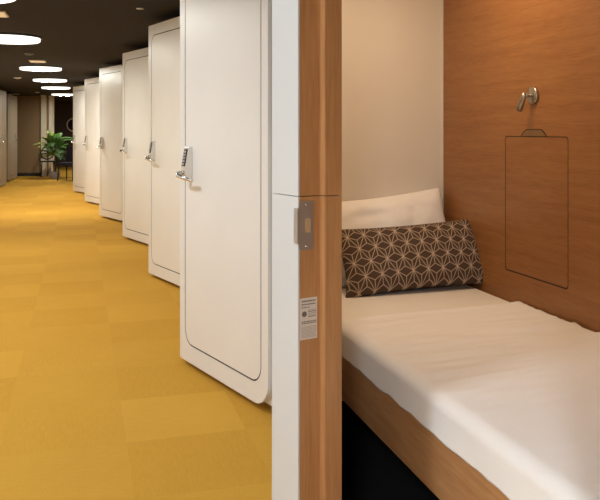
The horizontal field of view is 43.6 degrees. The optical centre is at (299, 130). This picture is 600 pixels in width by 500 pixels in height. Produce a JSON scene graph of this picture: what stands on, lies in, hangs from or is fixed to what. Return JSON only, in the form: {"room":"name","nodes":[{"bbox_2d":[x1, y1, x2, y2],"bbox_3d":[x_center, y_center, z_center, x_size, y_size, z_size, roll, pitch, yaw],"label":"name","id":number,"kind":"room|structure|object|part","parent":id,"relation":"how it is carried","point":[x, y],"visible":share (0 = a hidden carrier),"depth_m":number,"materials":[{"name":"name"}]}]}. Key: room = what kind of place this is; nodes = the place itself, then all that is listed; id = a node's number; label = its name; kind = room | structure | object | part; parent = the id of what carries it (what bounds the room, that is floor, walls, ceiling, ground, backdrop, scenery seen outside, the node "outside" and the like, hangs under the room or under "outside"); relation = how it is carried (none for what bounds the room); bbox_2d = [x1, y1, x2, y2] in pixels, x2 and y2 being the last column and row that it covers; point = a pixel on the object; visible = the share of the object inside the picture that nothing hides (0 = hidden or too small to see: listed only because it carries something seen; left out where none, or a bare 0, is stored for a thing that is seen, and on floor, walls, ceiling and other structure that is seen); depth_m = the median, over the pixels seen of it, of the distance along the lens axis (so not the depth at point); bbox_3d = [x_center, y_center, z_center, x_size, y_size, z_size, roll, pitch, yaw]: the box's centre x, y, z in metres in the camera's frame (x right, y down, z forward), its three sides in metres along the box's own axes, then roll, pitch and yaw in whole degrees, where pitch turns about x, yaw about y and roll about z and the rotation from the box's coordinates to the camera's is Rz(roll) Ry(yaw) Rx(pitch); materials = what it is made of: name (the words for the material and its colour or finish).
{"room":"capsule hotel corridor","nodes":[
{"label":"capsule hotel corridor","id":0,"kind":"room"},
{"bbox_2d":[17,96,40,172],"bbox_3d":[-8.465,0.140,21.375,2.270,2.280,0.150,0,0,0],"label":"wall","id":1,"kind":"structure","parent":0,"point":[28,107],"depth_m":21.30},
{"bbox_2d":[17,173,40,175],"bbox_3d":[-8.470,1.235,21.285,2.260,0.090,0.030,0,0,0],"label":"baseboard","id":2,"kind":"structure","parent":1,"relation":"attached to","point":[18,174],"depth_m":21.27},
{"bbox_2d":[41,96,46,175],"bbox_3d":[-7.260,0.140,21.335,0.140,2.280,0.230,0,0,0],"label":"trim","id":3,"kind":"structure","parent":1,"relation":"attached to","point":[43,98],"depth_m":21.22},
{"bbox_2d":[47,96,48,175],"bbox_3d":[-7.150,0.140,21.375,0.080,2.280,0.150,0,0,0],"label":"trim","id":4,"kind":"structure","parent":1,"relation":"attached to","point":[47,96],"depth_m":21.30,"materials":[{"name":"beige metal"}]},
{"bbox_2d":[54,103,72,166],"bbox_3d":[-8.250,0.140,27.075,10.500,2.280,0.150,0,0,0],"label":"wall","id":5,"kind":"structure","parent":0,"point":[63,112],"depth_m":27.00,"materials":[{"name":"black paint"}]},
{"bbox_2d":[66,118,72,131],"bbox_3d":[-8.150,-0.220,26.973,0.500,0.500,0.035,0,0,0],"label":"disc","id":6,"kind":"object","parent":5,"relation":"attached to","point":[69,124],"visible":0.44,"depth_m":26.97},
{"bbox_2d":[0,0,179,102],"bbox_3d":[-5.000,-1.040,11.700,18.000,0.080,32.600,0,0,0],"label":"ceiling","id":7,"kind":"structure","parent":0,"point":[81,37],"depth_m":7.77,"materials":[{"name":"brown paint"}]},
{"bbox_2d":[0,11,8,17],"bbox_3d":[-2.600,-0.994,6.372,0.210,0.013,0.300,0,0,-15],"label":"ceiling vent","id":8,"kind":"object","parent":7,"relation":"in","point":[2,13],"visible":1,"depth_m":6.35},
{"bbox_2d":[0,0,14,3],"bbox_3d":[-2.340,-0.970,5.320,0.670,0.060,0.670,0,0,0],"label":"ceiling lamp","id":9,"kind":"object","parent":7,"relation":"attached to","point":[1,1],"visible":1,"depth_m":5.51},
{"bbox_2d":[0,33,42,44],"bbox_3d":[-3.080,-0.970,7.950,0.670,0.060,0.670,0,0,0],"label":"ceiling lamp","id":10,"kind":"object","parent":7,"relation":"attached to","point":[5,38],"visible":1,"depth_m":7.82,"materials":[{"name":"white plastic"}]},
{"bbox_2d":[28,60,45,62],"bbox_3d":[-3.750,-0.994,10.714,0.220,0.013,0.300,0,0,-15],"label":"ceiling vent","id":11,"kind":"object","parent":7,"relation":"in","point":[31,61],"visible":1,"depth_m":10.65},
{"bbox_2d":[18,65,62,71],"bbox_3d":[-4.050,-0.970,11.720,0.670,0.060,0.670,0,0,0],"label":"ceiling lamp","id":12,"kind":"object","parent":7,"relation":"attached to","point":[40,68],"visible":1,"depth_m":11.53,"materials":[{"name":"white plastic"}]},
{"bbox_2d":[32,78,67,81],"bbox_3d":[-4.800,-0.970,14.400,0.670,0.060,0.670,0,0,0],"label":"ceiling lamp","id":13,"kind":"object","parent":7,"relation":"attached to","point":[33,79],"visible":1,"depth_m":14.17,"materials":[{"name":"white plastic"}]},
{"bbox_2d":[40,86,70,89],"bbox_3d":[-5.500,-0.970,16.900,0.670,0.060,0.670,0,0,0],"label":"ceiling lamp","id":14,"kind":"object","parent":7,"relation":"attached to","point":[42,87],"visible":1,"depth_m":16.72,"materials":[{"name":"white plastic"}]},
{"bbox_2d":[51,93,72,95],"bbox_3d":[-6.300,-0.970,20.000,0.670,0.060,0.670,0,0,0],"label":"ceiling lamp","id":15,"kind":"object","parent":7,"relation":"attached to","point":[54,94],"visible":0.86,"depth_m":19.75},
{"bbox_2d":[51,94,72,95],"bbox_3d":[-6.300,-0.969,20.000,0.622,0.038,0.622,0,0,0],"label":"diffuser","id":16,"kind":"object","parent":15,"relation":"attached to","point":[51,94],"depth_m":19.86,"materials":[{"name":"white plastic"}]},
{"bbox_2d":[0,167,271,499],"bbox_3d":[-5.000,1.305,11.700,18.000,0.050,32.600,0,0,0],"label":"floor","id":17,"kind":"structure","parent":0,"point":[99,400],"depth_m":3.80,"materials":[{"name":"yellow carpet"}]},
{"bbox_2d":[0,90,5,185],"bbox_3d":[-7.023,0.177,16.745,0.811,2.205,1.448,0,0,-18],"label":"pod","id":18,"kind":"object","parent":17,"relation":"on","point":[2,93],"visible":1,"depth_m":17.17,"materials":[{"name":"grey laminate"}]},
{"bbox_3d":[-6.768,0.160,16.776,0.040,1.977,0.757,0,0,-9],"label":"door","id":19,"kind":"part","parent":18,"relation":"part of","materials":[{"name":"grey laminate"}]},
{"bbox_2d":[6,94,17,180],"bbox_3d":[-7.711,0.177,19.348,0.811,2.205,1.448,0,0,-21],"label":"pod","id":20,"kind":"object","parent":17,"relation":"on","point":[11,101],"visible":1,"depth_m":19.26,"materials":[{"name":"grey laminate"}]},
{"bbox_3d":[-7.458,0.160,19.393,0.040,1.977,0.757,0,0,-12],"label":"door","id":21,"kind":"part","parent":20,"relation":"part of","materials":[{"name":"grey laminate"}]},
{"bbox_2d":[38,148,55,176],"bbox_3d":[-7.045,0.857,20.890,0.474,0.848,0.422,0,0,-20],"label":"wire chair","id":22,"kind":"object","parent":17,"relation":"on","point":[41,157],"visible":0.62,"depth_m":20.80,"materials":[{"name":"black metal"}]},
{"bbox_2d":[49,96,53,170],"bbox_3d":[-7.070,0.140,21.335,0.080,2.280,0.230,0,0,0],"label":"trim","id":23,"kind":"structure","parent":17,"relation":"on","point":[51,98],"depth_m":21.22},
{"bbox_2d":[33,131,72,178],"bbox_3d":[-6.555,0.630,20.162,1.099,1.300,1.059,0,0,24],"label":"potted palm","id":24,"kind":"object","parent":17,"relation":"on","point":[52,139],"visible":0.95,"depth_m":20.11,"materials":[{"name":"plant"}]},
{"bbox_2d":[49,171,59,178],"bbox_3d":[-6.610,1.185,20.200,0.290,0.190,0.290,0,0,0],"label":"pot","id":25,"kind":"object","parent":24,"relation":"attached to","point":[53,174],"depth_m":20.09,"materials":[{"name":"grey ceramic"}]},
{"bbox_2d":[57,147,72,180],"bbox_3d":[-5.955,0.851,19.424,0.454,0.862,0.532,0,0,12],"label":"lounge chair","id":26,"kind":"object","parent":17,"relation":"on","point":[69,152],"visible":0.59,"depth_m":19.61,"materials":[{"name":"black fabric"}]},
{"bbox_3d":[-5.960,0.845,19.400,0.440,0.070,0.440,0,0,12],"label":"seat","id":27,"kind":"part","parent":26,"relation":"part of","materials":[{"name":"black fabric"}]},
{"bbox_3d":[-5.910,0.615,19.635,0.440,0.390,0.100,0,0,12],"label":"backrest","id":28,"kind":"part","parent":26,"relation":"part of","materials":[{"name":"black fabric"}]},
{"bbox_2d":[71,85,84,192],"bbox_3d":[-4.311,0.177,16.199,1.244,2.205,2.368,0,0,-19],"label":"pod","id":29,"kind":"object","parent":17,"relation":"on","point":[78,91],"visible":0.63,"depth_m":15.48,"materials":[{"name":"white laminate"}]},
{"bbox_2d":[82,77,98,203],"bbox_3d":[-3.403,0.177,13.896,1.244,2.205,2.368,0,0,-19],"label":"pod","id":30,"kind":"object","parent":17,"relation":"on","point":[91,142],"visible":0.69,"depth_m":13.13,"materials":[{"name":"white laminate"}]},
{"bbox_3d":[-3.568,0.160,13.073,0.040,1.977,0.812,0,0,-36],"label":"door","id":31,"kind":"part","parent":30,"relation":"part of","materials":[{"name":"white laminate"}]},
{"bbox_2d":[97,65,121,220],"bbox_3d":[-2.519,0.177,11.591,1.244,2.205,2.368,0,0,-18],"label":"pod","id":32,"kind":"object","parent":17,"relation":"on","point":[110,78],"visible":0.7,"depth_m":10.78,"materials":[{"name":"white laminate"}]},
{"bbox_2d":[120,47,147,243],"bbox_3d":[-1.643,0.177,9.379,1.244,2.205,2.368,0,0,-16],"label":"pod","id":33,"kind":"object","parent":17,"relation":"on","point":[134,150],"visible":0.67,"depth_m":8.63,"materials":[{"name":"white laminate"}]},
{"bbox_2d":[145,16,179,285],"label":"door","id":34,"kind":"structure","parent":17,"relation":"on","point":[163,157],"depth_m":6.29,"materials":[{"name":"white laminate"}]},
{"bbox_3d":[-1.290,0.238,6.426,0.063,0.058,0.141,0,0,-27],"label":"lever handle","id":35,"kind":"part","parent":34,"relation":"part of","materials":[{"name":"metal"}]},
{"bbox_2d":[176,0,271,405],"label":"door","id":36,"kind":"structure","parent":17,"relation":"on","point":[225,173],"depth_m":3.68,"materials":[{"name":"white laminate"}]},
{"bbox_3d":[-0.614,0.238,3.956,0.063,0.058,0.141,0,0,-28],"label":"lever handle","id":37,"kind":"part","parent":36,"relation":"part of","materials":[{"name":"metal"}]},
{"bbox_2d":[272,0,599,499],"bbox_3d":[0.453,0.177,2.227,1.244,2.205,2.496,0,0,-16],"label":"pod","id":38,"kind":"object","parent":17,"relation":"on","point":[371,99],"visible":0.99,"depth_m":2.72,"materials":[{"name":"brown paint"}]},
{"bbox_3d":[0.196,-0.389,1.374,0.004,1.072,0.985,0,0,-32],"label":"panel","id":39,"kind":"part","parent":38,"relation":"part of","materials":[{"name":"white paint"}]},
{"bbox_3d":[0.196,0.700,1.374,0.004,1.101,0.985,0,0,-32],"label":"panel","id":40,"kind":"part","parent":38,"relation":"part of","materials":[{"name":"white paint"}]},
{"bbox_3d":[0.008,0.214,1.706,0.043,0.111,0.017,0,0,-32],"label":"strike plate","id":41,"kind":"part","parent":38,"relation":"part of","materials":[{"name":"metal"}]},
{"bbox_2d":[302,299,315,337],"bbox_3d":[0.020,0.426,1.705,0.040,0.084,0.001,0,0,-32],"label":"print","id":42,"kind":"object","parent":38,"relation":"attached to","point":[308,305],"depth_m":1.70},
{"bbox_2d":[342,356,508,499],"bbox_3d":[0.600,0.995,2.412,0.785,0.470,2.150,0,0,-16],"label":"bed","id":43,"kind":"object","parent":38,"relation":"in","point":[445,473],"visible":0.08,"depth_m":2.01,"materials":[{"name":"brown wood"}]},
{"bbox_2d":[342,284,508,318],"bbox_3d":[0.602,0.718,2.418,0.774,0.087,2.140,0,0,-16],"label":"mattress","id":44,"kind":"object","parent":43,"relation":"on","point":[463,295],"visible":0.21,"depth_m":2.98,"materials":[{"name":"beige fabric"}]},
{"bbox_2d":[342,187,445,287],"bbox_3d":[0.366,0.482,3.365,0.724,0.434,0.216,0,0,-20],"label":"pillow","id":45,"kind":"object","parent":44,"relation":"on","point":[421,207],"visible":0.28,"depth_m":3.36,"materials":[{"name":"white fabric"}]},
{"bbox_2d":[342,219,482,297],"bbox_3d":[0.483,0.536,3.202,0.696,0.290,0.203,0,0,-19],"label":"cushion","id":46,"kind":"object","parent":44,"relation":"on","point":[399,258],"visible":0.96,"depth_m":3.13,"materials":[{"name":"fabric"}]},
{"bbox_2d":[342,301,599,499],"bbox_3d":[0.681,0.714,2.103,0.797,0.106,1.501,0,0,-16],"label":"sheet","id":47,"kind":"object","parent":44,"relation":"on","point":[511,389],"visible":0.94,"depth_m":2.00,"materials":[{"name":"white fabric"}]},
{"bbox_2d":[516,87,538,111],"bbox_3d":[0.859,-0.121,2.844,0.057,0.094,0.075,0,0,-16],"label":"reading lamp","id":48,"kind":"object","parent":38,"relation":"attached to","point":[532,95],"visible":1,"depth_m":2.84,"materials":[{"name":"metal"}]},
{"bbox_3d":[0.883,-0.135,2.846,0.011,0.066,0.066,0,0,-16],"label":"wall plate","id":49,"kind":"part","parent":48,"relation":"part of","materials":[{"name":"metal"}]},
{"bbox_3d":[0.887,0.008,2.849,0.001,0.022,0.159,0,0,-16],"label":"finger pull","id":50,"kind":"part","parent":38,"relation":"part of","materials":[{"name":"brown wood"}]},
{"bbox_3d":[0.889,0.290,2.842,0.003,0.532,0.402,0,0,-16],"label":"hatch door","id":51,"kind":"part","parent":38,"relation":"part of","materials":[{"name":"brown wood"}]}
]}

